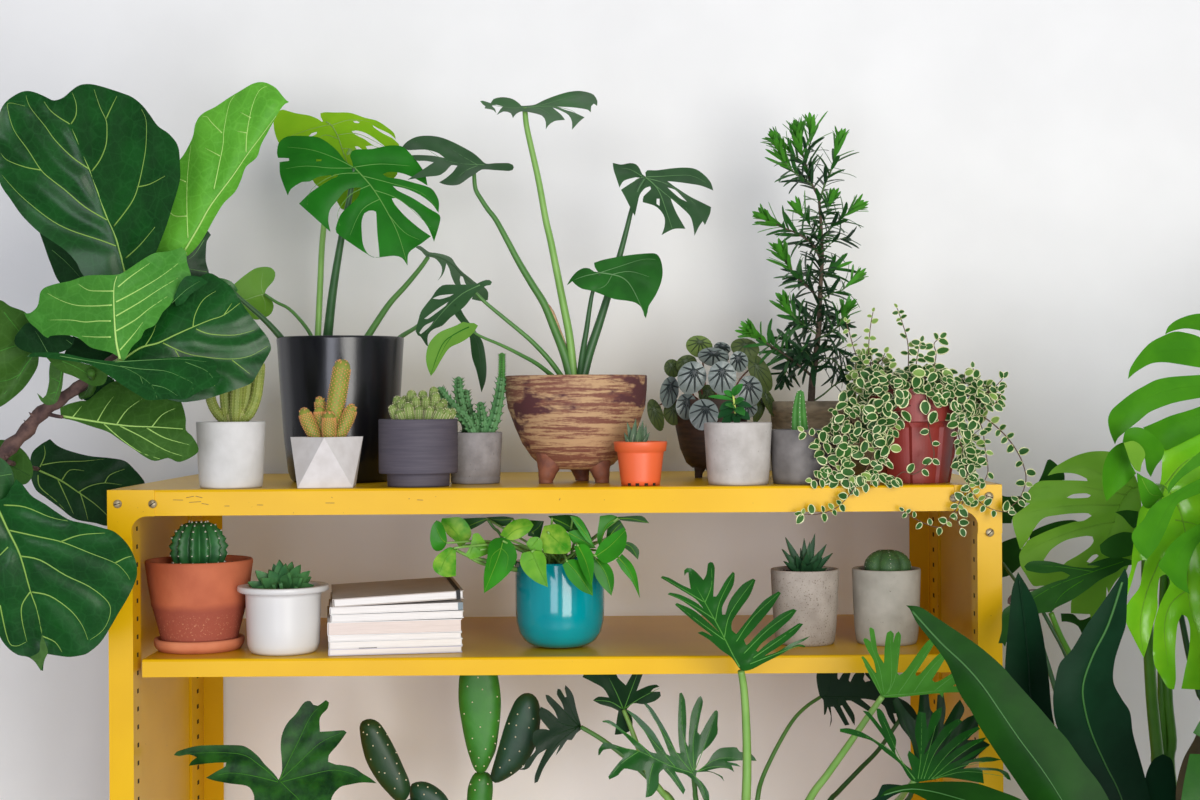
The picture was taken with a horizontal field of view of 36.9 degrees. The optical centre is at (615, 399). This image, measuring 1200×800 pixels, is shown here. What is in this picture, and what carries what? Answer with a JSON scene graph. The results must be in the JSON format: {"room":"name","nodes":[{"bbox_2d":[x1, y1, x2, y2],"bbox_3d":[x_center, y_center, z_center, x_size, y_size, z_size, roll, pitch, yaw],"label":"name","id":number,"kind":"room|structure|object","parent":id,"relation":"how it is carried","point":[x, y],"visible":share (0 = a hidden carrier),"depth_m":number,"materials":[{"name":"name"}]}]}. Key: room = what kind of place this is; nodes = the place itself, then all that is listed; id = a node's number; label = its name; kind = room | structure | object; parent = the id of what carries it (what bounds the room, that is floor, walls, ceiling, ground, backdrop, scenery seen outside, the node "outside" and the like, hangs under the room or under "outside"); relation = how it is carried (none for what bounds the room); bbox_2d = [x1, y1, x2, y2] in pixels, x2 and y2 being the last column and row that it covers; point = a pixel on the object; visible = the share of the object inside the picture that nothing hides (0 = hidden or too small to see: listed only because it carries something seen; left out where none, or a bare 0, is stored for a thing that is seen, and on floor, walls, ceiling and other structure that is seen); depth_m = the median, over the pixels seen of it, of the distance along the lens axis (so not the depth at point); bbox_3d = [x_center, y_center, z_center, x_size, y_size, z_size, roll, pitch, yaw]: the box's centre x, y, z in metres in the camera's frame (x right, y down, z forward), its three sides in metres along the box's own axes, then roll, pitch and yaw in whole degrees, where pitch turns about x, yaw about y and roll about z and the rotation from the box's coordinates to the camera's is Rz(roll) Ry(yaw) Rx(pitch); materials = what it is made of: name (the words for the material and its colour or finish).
{"room":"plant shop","nodes":[
{"label":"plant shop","id":0,"kind":"room"},
{"bbox_2d":[0,0,1199,799],"bbox_3d":[-0.001,-0.210,2.261,6.400,2.900,0.118,0,0,0],"label":"wall","id":1,"kind":"structure","parent":0,"point":[1027,171],"depth_m":2.20,"materials":[{"name":"paint"}]},
{"bbox_3d":[0.008,1.300,0.201,6.400,0.120,4.002,0,0,0],"label":"floor","id":2,"kind":"structure","parent":0,"visible":0},
{"bbox_2d":[0,82,287,670],"bbox_3d":[-0.631,0.466,1.834,0.634,1.556,0.321,0,0,15],"label":"fiddle leaf fig","id":3,"kind":"object","parent":2,"relation":"on","point":[122,221],"visible":0.99,"depth_m":1.75,"materials":[{"name":"green plant"}]},
{"bbox_2d":[107,470,1002,799],"bbox_3d":[-0.058,0.664,1.990,0.894,1.153,0.391,0,0,0],"label":"metal shelf","id":4,"kind":"object","parent":2,"relation":"on","point":[161,705],"visible":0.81,"depth_m":1.80,"materials":[{"name":"yellow metal"}]},
{"bbox_2d":[154,633,244,653],"bbox_3d":[-0.434,0.253,1.878,0.093,0.012,0.093,0,0,0],"label":"saucer","id":5,"kind":"object","parent":4,"relation":"on","point":[210,647],"visible":0.76,"depth_m":1.84,"materials":[{"name":"ceramic"}]},
{"bbox_2d":[145,520,252,641],"bbox_3d":[-0.435,0.190,1.878,0.110,0.131,0.110,0,0,0],"label":"potted cactus","id":6,"kind":"object","parent":5,"relation":"on","point":[195,597],"visible":0.98,"depth_m":1.84,"materials":[{"name":"ceramic"}]},
{"bbox_2d":[196,363,265,488],"bbox_3d":[-0.392,0.024,1.836,0.072,0.130,0.069,0,0,0],"label":"potted cactus","id":7,"kind":"object","parent":4,"relation":"on","point":[230,454],"visible":0.78,"depth_m":1.81,"materials":[{"name":"white concrete"}]},
{"bbox_2d":[196,421,265,488],"bbox_3d":[-0.393,0.056,1.836,0.070,0.067,0.070,0,0,0],"label":"pot","id":8,"kind":"object","parent":7,"relation":"on","point":[230,454],"depth_m":1.81,"materials":[{"name":"white concrete"}]},
{"bbox_2d":[174,700,375,799],"bbox_3d":[-0.347,0.489,1.940,0.212,0.336,0.135,0,0,16],"label":"philodendron","id":9,"kind":"object","parent":4,"relation":"on","point":[307,773],"visible":1,"depth_m":1.90,"materials":[{"name":"plant"}]},
{"bbox_2d":[237,560,328,655],"bbox_3d":[-0.342,0.211,1.852,0.093,0.095,0.093,0,0,0],"label":"potted succulent","id":10,"kind":"object","parent":4,"relation":"on","point":[283,607],"visible":1,"depth_m":1.82,"materials":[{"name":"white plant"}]},
{"bbox_2d":[290,359,362,487],"bbox_3d":[-0.295,0.023,1.834,0.070,0.130,0.070,0,0,14],"label":"potted cactus","id":11,"kind":"object","parent":4,"relation":"on","point":[327,457],"visible":1,"depth_m":1.82,"materials":[{"name":"white paint"}]},
{"bbox_2d":[290,436,362,487],"bbox_3d":[-0.294,0.063,1.834,0.070,0.051,0.070,0,0,14],"label":"pot","id":12,"kind":"object","parent":11,"relation":"on","point":[319,461],"depth_m":1.81,"materials":[{"name":"white paint"}]},
{"bbox_2d":[220,110,487,482],"bbox_3d":[-0.291,-0.119,1.957,0.295,0.415,0.141,0,0,0],"label":"monstera","id":13,"kind":"object","parent":4,"relation":"on","point":[362,180],"visible":0.93,"depth_m":1.91,"materials":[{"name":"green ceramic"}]},
{"bbox_2d":[276,335,403,482],"bbox_3d":[-0.299,0.010,1.958,0.137,0.156,0.137,0,0,0],"label":"pot","id":14,"kind":"object","parent":13,"relation":"on","point":[305,363],"depth_m":1.91,"materials":[{"name":"black ceramic"}]},
{"bbox_2d":[328,642,461,655],"bbox_3d":[-0.236,0.255,1.903,0.135,0.007,0.154,0,0,-9],"label":"book","id":15,"kind":"object","parent":4,"relation":"on","point":[426,649],"visible":0.43,"depth_m":1.83,"materials":[{"name":"grey paper"}]},
{"bbox_2d":[329,636,462,648],"bbox_3d":[-0.236,0.248,1.903,0.135,0.007,0.154,0,0,-9],"label":"book","id":16,"kind":"object","parent":15,"relation":"on","point":[455,641],"visible":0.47,"depth_m":1.83,"materials":[{"name":"white paper"}]},
{"bbox_2d":[328,632,461,641],"bbox_3d":[-0.235,0.241,1.903,0.135,0.006,0.153,0,0,-8],"label":"book","id":17,"kind":"object","parent":16,"relation":"on","point":[443,635],"visible":0.39,"depth_m":1.83,"materials":[{"name":"white paper"}]},
{"bbox_2d":[327,606,461,635],"bbox_3d":[-0.236,0.231,1.903,0.136,0.014,0.153,0,0,-9],"label":"book","id":18,"kind":"object","parent":17,"relation":"on","point":[448,624],"visible":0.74,"depth_m":1.83,"materials":[{"name":"white paper"}]},
{"bbox_2d":[329,599,463,622],"bbox_3d":[-0.235,0.220,1.904,0.134,0.009,0.152,0,0,-10],"label":"book","id":19,"kind":"object","parent":18,"relation":"on","point":[441,614],"visible":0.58,"depth_m":1.83,"materials":[{"name":"white paper"}]},
{"bbox_2d":[330,592,462,614],"bbox_3d":[-0.234,0.212,1.904,0.135,0.010,0.152,0,0,-9],"label":"book","id":20,"kind":"object","parent":19,"relation":"on","point":[452,604],"visible":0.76,"depth_m":1.83,"materials":[{"name":"white paper"}]},
{"bbox_2d":[331,577,463,607],"bbox_3d":[-0.233,0.202,1.905,0.133,0.016,0.164,0,0,-9],"label":"book","id":21,"kind":"object","parent":20,"relation":"on","point":[437,588],"visible":0.94,"depth_m":1.85,"materials":[{"name":"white paper"}]},
{"bbox_2d":[378,386,457,486],"bbox_3d":[-0.202,0.037,1.841,0.080,0.102,0.080,0,0,-16],"label":"potted cactus","id":22,"kind":"object","parent":4,"relation":"on","point":[418,447],"visible":1,"depth_m":1.81,"materials":[{"name":"grey ceramic"}]},
{"bbox_2d":[378,419,457,486],"bbox_3d":[-0.202,0.054,1.841,0.081,0.068,0.081,0,0,0],"label":"pot","id":23,"kind":"object","parent":22,"relation":"on","point":[412,452],"depth_m":1.81,"materials":[{"name":"grey ceramic"}]},
{"bbox_2d":[360,675,540,799],"bbox_3d":[-0.177,0.469,1.989,0.193,0.373,0.104,0,0,25],"label":"prickly pear cactus","id":24,"kind":"object","parent":4,"relation":"on","point":[479,696],"visible":0.98,"depth_m":1.97,"materials":[{"name":"green plant"}]},
{"bbox_2d":[437,353,506,483],"bbox_3d":[-0.151,0.019,1.895,0.078,0.137,0.057,0,0,0],"label":"potted succulent","id":25,"kind":"object","parent":4,"relation":"on","point":[479,443],"visible":0.99,"depth_m":1.88,"materials":[{"name":"green plant"}]},
{"bbox_2d":[450,432,501,483],"bbox_3d":[-0.148,0.061,1.895,0.057,0.054,0.057,0,0,0],"label":"pot","id":26,"kind":"object","parent":25,"relation":"on","point":[479,453],"depth_m":1.87,"materials":[{"name":"grey concrete"}]},
{"bbox_2d":[430,515,648,648],"bbox_3d":[-0.076,0.187,1.861,0.226,0.141,0.146,0,0,0],"label":"pothos","id":27,"kind":"object","parent":4,"relation":"on","point":[559,596],"visible":1,"depth_m":1.84,"materials":[{"name":"green plant"}]},
{"bbox_2d":[515,556,603,648],"bbox_3d":[-0.059,0.212,1.883,0.093,0.090,0.093,0,0,0],"label":"pot","id":28,"kind":"object","parent":27,"relation":"on","point":[558,615],"depth_m":1.84,"materials":[{"name":"teal ceramic"}]},
{"bbox_2d":[402,91,712,483],"bbox_3d":[-0.062,-0.124,1.903,0.335,0.422,0.156,0,0,0],"label":"monstera","id":29,"kind":"object","parent":4,"relation":"on","point":[573,420],"visible":1,"depth_m":1.88,"materials":[{"name":"wood"}]},
{"bbox_2d":[505,375,646,468],"bbox_3d":[-0.042,0.023,1.905,0.151,0.098,0.151,0,0,0],"label":"pot","id":30,"kind":"object","parent":29,"relation":"on","point":[562,421],"depth_m":1.85,"materials":[{"name":"brown ceramic"}]},
{"bbox_2d":[614,419,666,485],"bbox_3d":[0.025,0.052,1.828,0.054,0.068,0.054,0,0,0],"label":"potted succulent","id":31,"kind":"object","parent":4,"relation":"on","point":[640,460],"visible":1,"depth_m":1.81,"materials":[{"name":"orange plastic"}]},
{"bbox_2d":[614,441,666,485],"bbox_3d":[0.025,0.064,1.828,0.054,0.044,0.054,0,0,0],"label":"pot","id":32,"kind":"object","parent":31,"relation":"on","point":[640,462],"depth_m":1.81,"materials":[{"name":"orange plastic"}]},
{"bbox_2d":[647,335,773,477],"bbox_3d":[0.107,0.007,1.980,0.113,0.158,0.127,0,0,43],"label":"potted peperomia","id":33,"kind":"object","parent":4,"relation":"on","point":[688,413],"visible":0.83,"depth_m":1.97,"materials":[{"name":"plant"}]},
{"bbox_2d":[675,399,746,467],"bbox_3d":[0.105,0.037,2.000,0.084,0.076,0.084,0,0,0],"label":"pot","id":34,"kind":"object","parent":33,"relation":"on","point":[691,440],"depth_m":1.97,"materials":[{"name":"brown ceramic"}]},
{"bbox_2d":[704,384,771,484],"bbox_3d":[0.124,0.035,1.836,0.069,0.102,0.069,0,0,0],"label":"potted succulent","id":35,"kind":"object","parent":4,"relation":"on","point":[737,452],"visible":1,"depth_m":1.81,"materials":[{"name":"concrete"}]},
{"bbox_2d":[704,422,771,484],"bbox_3d":[0.124,0.054,1.836,0.069,0.063,0.069,0,0,0],"label":"pot","id":36,"kind":"object","parent":35,"relation":"on","point":[737,453],"depth_m":1.81,"materials":[{"name":"grey concrete"}]},
{"bbox_2d":[518,562,1010,799],"bbox_3d":[0.135,0.406,1.811,0.479,0.495,0.303,0,0,0],"label":"philodendron","id":37,"kind":"object","parent":4,"relation":"on","point":[941,749],"visible":0.98,"depth_m":1.79,"materials":[{"name":"green plant"}]},
{"bbox_2d":[770,389,836,483],"bbox_3d":[0.193,0.037,1.850,0.071,0.097,0.071,0,0,0],"label":"potted cactus","id":38,"kind":"object","parent":4,"relation":"on","point":[792,461],"visible":0.81,"depth_m":1.82,"materials":[{"name":"concrete"}]},
{"bbox_2d":[770,429,836,483],"bbox_3d":[0.193,0.058,1.850,0.071,0.055,0.071,0,0,0],"label":"pot","id":39,"kind":"object","parent":38,"relation":"on","point":[792,461],"depth_m":1.82,"materials":[{"name":"concrete"}]},
{"bbox_2d":[771,534,838,646],"bbox_3d":[0.199,0.198,1.894,0.072,0.115,0.072,0,0,0],"label":"potted haworthia","id":40,"kind":"object","parent":4,"relation":"on","point":[809,587],"visible":0.95,"depth_m":1.87,"materials":[{"name":"concrete"}]},
{"bbox_2d":[735,111,875,476],"bbox_3d":[0.213,-0.119,2.007,0.168,0.408,0.134,0,0,0],"label":"potted podocarpus","id":41,"kind":"object","parent":4,"relation":"on","point":[818,415],"visible":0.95,"depth_m":2.00,"materials":[{"name":"plant"}]},
{"bbox_2d":[771,401,875,476],"bbox_3d":[0.234,0.043,2.010,0.128,0.084,0.128,0,0,0],"label":"pot","id":42,"kind":"object","parent":41,"relation":"on","point":[818,415],"depth_m":1.96,"materials":[{"name":"stone"}]},
{"bbox_2d":[852,550,920,645],"bbox_3d":[0.284,0.206,1.894,0.072,0.097,0.072,0,0,0],"label":"potted cactus","id":43,"kind":"object","parent":4,"relation":"on","point":[887,582],"visible":1,"depth_m":1.87,"materials":[{"name":"concrete"}]},
{"bbox_2d":[794,303,1035,536],"bbox_3d":[0.298,0.018,1.844,0.244,0.236,0.134,0,0,0],"label":"potted trailing plant","id":44,"kind":"object","parent":4,"relation":"on","point":[914,421],"visible":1,"depth_m":1.80,"materials":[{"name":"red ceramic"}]},
{"bbox_2d":[869,388,957,483],"bbox_3d":[0.309,0.036,1.858,0.103,0.096,0.103,0,0,0],"label":"pot","id":45,"kind":"object","parent":44,"relation":"on","point":[913,431],"depth_m":1.81,"materials":[{"name":"red ceramic"}]},
{"bbox_2d":[872,569,1199,799],"bbox_3d":[0.390,0.690,1.537,0.342,1.095,0.341,0,0,0],"label":"plant","id":46,"kind":"object","parent":2,"relation":"on","point":[1092,754],"visible":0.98,"depth_m":1.54,"materials":[{"name":"green plant"}]},
{"bbox_2d":[999,314,1199,799],"bbox_3d":[0.660,0.574,1.598,0.583,1.323,0.620,0,0,0],"label":"monstera","id":47,"kind":"object","parent":2,"relation":"on","point":[1163,534],"visible":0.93,"depth_m":1.70,"materials":[{"name":"green plant"}]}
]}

